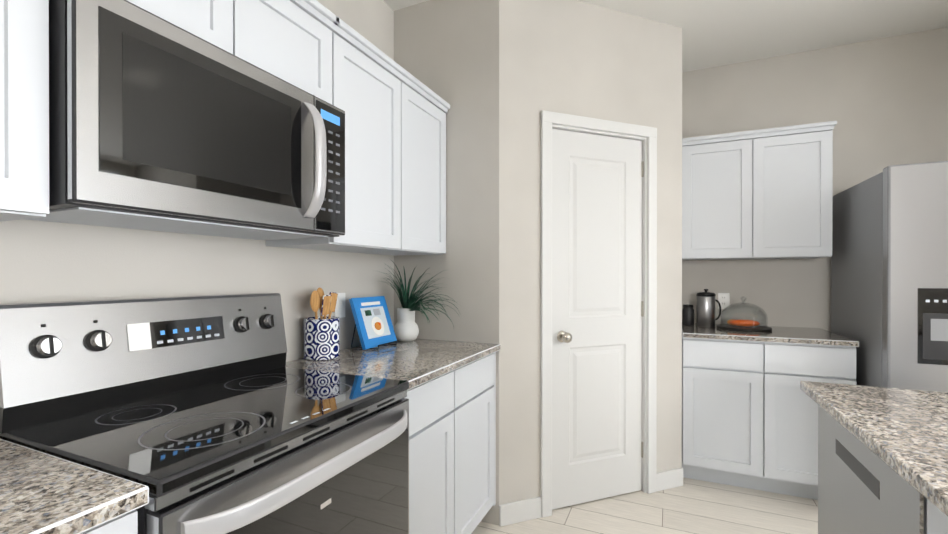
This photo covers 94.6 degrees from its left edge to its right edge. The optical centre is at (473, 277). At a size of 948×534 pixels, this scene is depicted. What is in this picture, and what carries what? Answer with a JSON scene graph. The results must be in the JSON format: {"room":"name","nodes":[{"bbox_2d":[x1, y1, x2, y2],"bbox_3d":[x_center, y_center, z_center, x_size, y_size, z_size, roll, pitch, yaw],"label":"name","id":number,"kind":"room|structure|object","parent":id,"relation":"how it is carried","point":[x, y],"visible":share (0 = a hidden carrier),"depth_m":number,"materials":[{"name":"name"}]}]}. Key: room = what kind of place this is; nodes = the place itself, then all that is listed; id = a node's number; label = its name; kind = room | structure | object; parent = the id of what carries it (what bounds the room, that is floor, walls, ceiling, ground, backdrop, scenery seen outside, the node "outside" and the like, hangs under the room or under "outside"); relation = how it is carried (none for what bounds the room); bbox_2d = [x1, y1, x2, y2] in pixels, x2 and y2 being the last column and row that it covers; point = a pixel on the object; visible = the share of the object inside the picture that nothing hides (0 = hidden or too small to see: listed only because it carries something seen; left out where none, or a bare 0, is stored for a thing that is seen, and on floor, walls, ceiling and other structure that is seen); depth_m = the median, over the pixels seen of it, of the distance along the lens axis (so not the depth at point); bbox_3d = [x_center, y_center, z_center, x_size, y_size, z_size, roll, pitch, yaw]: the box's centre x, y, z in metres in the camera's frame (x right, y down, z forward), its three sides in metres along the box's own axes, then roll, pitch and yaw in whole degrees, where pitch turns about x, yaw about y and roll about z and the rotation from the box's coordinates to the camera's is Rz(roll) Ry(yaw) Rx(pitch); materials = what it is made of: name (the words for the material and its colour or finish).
{"room":"kitchen","nodes":[
{"label":"kitchen","id":0,"kind":"room"},
{"bbox_2d":[0,0,393,361],"bbox_3d":[-1.335,-0.116,0.614,0.120,2.740,7.280,0,0,24],"label":"wall","id":1,"kind":"structure","parent":0,"point":[43,261],"depth_m":1.42,"materials":[{"name":"paint"}]},
{"bbox_2d":[0,0,449,255],"bbox_3d":[-0.934,-0.512,0.925,0.352,0.790,3.201,0,0,24],"label":"upper cabinet","id":2,"kind":"object","parent":1,"relation":"attached to","point":[395,158],"visible":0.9,"depth_m":1.52,"materials":[{"name":"white paint"}]},
{"bbox_2d":[26,0,344,239],"bbox_3d":[-0.744,-0.353,1.225,0.453,0.434,0.752,0,0,24],"label":"over-the-range microwave","id":3,"kind":"object","parent":2,"relation":"attached to","point":[156,123],"visible":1,"depth_m":1.00,"materials":[{"name":"grey metal"}]},
{"bbox_2d":[334,293,344,317],"bbox_3d":[-0.627,0.132,2.046,0.006,0.116,0.072,0,0,24],"label":"electrical outlet","id":4,"kind":"object","parent":1,"relation":"attached to","point":[340,308],"visible":0.9,"depth_m":2.05,"materials":[{"name":"white plastic"}]},
{"bbox_2d":[394,0,498,524],"bbox_3d":[-0.139,-0.121,2.374,0.630,2.740,0.110,0,0,24],"label":"wall","id":5,"kind":"structure","parent":0,"point":[447,51],"depth_m":2.27,"materials":[{"name":"paint"}]},
{"bbox_2d":[499,0,681,504],"bbox_3d":[0.668,-0.121,2.461,1.202,2.740,0.110,0,0,-21],"label":"wall","id":6,"kind":"structure","parent":0,"point":[576,58],"depth_m":2.31,"materials":[{"name":"paint"}]},
{"bbox_2d":[499,468,682,526],"bbox_3d":[0.690,1.196,2.407,1.202,0.105,0.014,0,0,-21],"label":"baseboard","id":7,"kind":"structure","parent":6,"relation":"attached to","point":[519,511],"depth_m":2.25,"materials":[{"name":"white paint"}]},
{"bbox_2d":[552,129,643,509],"bbox_3d":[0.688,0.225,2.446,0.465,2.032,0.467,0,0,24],"label":"pantry door","id":8,"kind":"structure","parent":6,"relation":"in","point":[597,316],"depth_m":2.43,"materials":[{"name":"white paint"}]},
{"bbox_2d":[541,110,656,517],"bbox_3d":[0.684,0.192,2.458,0.758,2.114,0.129,0,0,-21],"label":"door frame","id":9,"kind":"structure","parent":6,"relation":"attached to","point":[645,135],"depth_m":2.46,"materials":[{"name":"white paint"}]},
{"bbox_2d":[471,477,817,533],"bbox_3d":[1.395,1.308,-0.601,6.100,0.100,7.280,0,0,24],"label":"floor","id":10,"kind":"structure","parent":0,"point":[692,506],"depth_m":2.29,"materials":[{"name":"beige tile"}]},
{"bbox_2d":[0,439,148,533],"bbox_3d":[-0.937,0.812,0.578,0.588,0.886,0.578,0,0,24],"label":"base cabinet","id":11,"kind":"object","parent":10,"relation":"on","point":[42,493],"depth_m":0.69,"materials":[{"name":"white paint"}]},
{"bbox_2d":[0,293,408,533],"bbox_3d":[-0.626,0.656,1.175,0.708,1.192,0.754,0,0,24],"label":"range","id":12,"kind":"object","parent":10,"relation":"on","point":[205,414],"visible":1,"depth_m":1.06,"materials":[{"name":"grey metal"}]},
{"bbox_2d":[285,338,500,533],"bbox_3d":[-0.322,0.793,1.927,0.617,0.915,0.854,0,0,24],"label":"base cabinet","id":13,"kind":"object","parent":10,"relation":"on","point":[451,393],"visible":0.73,"depth_m":1.77,"materials":[{"name":"white paint"}]},
{"bbox_2d":[304,287,339,359],"bbox_3d":[-0.634,0.189,1.823,0.142,0.292,0.154,0,0,24],"label":"utensil crock","id":14,"kind":"object","parent":13,"relation":"on","point":[322,337],"visible":1,"depth_m":1.77,"materials":[{"name":"blue ceramic"}]},
{"bbox_2d":[349,296,396,349],"bbox_3d":[-0.482,0.214,2.108,0.160,0.237,0.250,0,0,24],"label":"cookbook stand","id":15,"kind":"object","parent":13,"relation":"on","point":[373,322],"visible":0.98,"depth_m":2.08,"materials":[{"name":"blue"}]},
{"bbox_2d":[380,260,460,340],"bbox_3d":[-0.302,0.120,2.219,0.426,0.426,0.282,0,0,24],"label":"potted plant","id":16,"kind":"object","parent":13,"relation":"on","point":[406,328],"visible":0.98,"depth_m":2.26,"materials":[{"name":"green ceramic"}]},
{"bbox_2d":[682,323,858,499],"bbox_3d":[1.758,0.790,2.739,0.832,0.915,0.639,0,0,24],"label":"base cabinet","id":17,"kind":"object","parent":10,"relation":"on","point":[749,413],"visible":0.88,"depth_m":2.50,"materials":[{"name":"white paint"}]},
{"bbox_2d":[716,297,771,331],"bbox_3d":[1.727,0.228,2.801,0.304,0.207,0.304,0,0,24],"label":"cloche","id":18,"kind":"object","parent":17,"relation":"on","point":[733,324],"visible":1,"depth_m":2.77,"materials":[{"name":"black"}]},
{"bbox_2d":[800,381,947,533],"bbox_3d":[0.927,0.799,-0.350,1.200,0.915,3.360,0,0,24],"label":"kitchen island","id":19,"kind":"object","parent":10,"relation":"on","point":[882,460],"visible":1,"depth_m":1.02,"materials":[{"name":"stone"}]},
{"bbox_2d":[831,161,947,391],"bbox_3d":[2.530,0.359,2.222,0.920,1.780,0.874,0,0,24],"label":"fridge","id":20,"kind":"object","parent":10,"relation":"on","point":[889,285],"visible":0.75,"depth_m":2.06,"materials":[{"name":"grey metal"}]},
{"bbox_2d":[383,0,947,72],"bbox_3d":[1.395,-1.532,-0.610,6.100,0.100,7.280,0,0,24],"label":"ceiling","id":21,"kind":"structure","parent":0,"point":[716,33],"depth_m":2.55,"materials":[{"name":"white paint"}]},
{"bbox_2d":[682,27,947,331],"bbox_3d":[2.909,-0.122,2.639,5.980,2.740,0.120,0,0,24],"label":"wall","id":22,"kind":"structure","parent":0,"point":[883,102],"depth_m":2.86,"materials":[{"name":"paint"}]},
{"bbox_2d":[718,293,729,309],"bbox_3d":[1.761,0.169,3.083,0.072,0.116,0.007,0,0,24],"label":"electrical outlet","id":23,"kind":"object","parent":22,"relation":"attached to","point":[724,299],"visible":0.88,"depth_m":3.08,"materials":[{"name":"white plastic"}]},
{"bbox_2d":[682,121,836,259],"bbox_3d":[1.803,-0.518,2.870,0.829,0.790,0.352,0,0,24],"label":"upper cabinet","id":24,"kind":"object","parent":22,"relation":"attached to","point":[761,194],"visible":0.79,"depth_m":2.71,"materials":[{"name":"white paint"}]}
]}

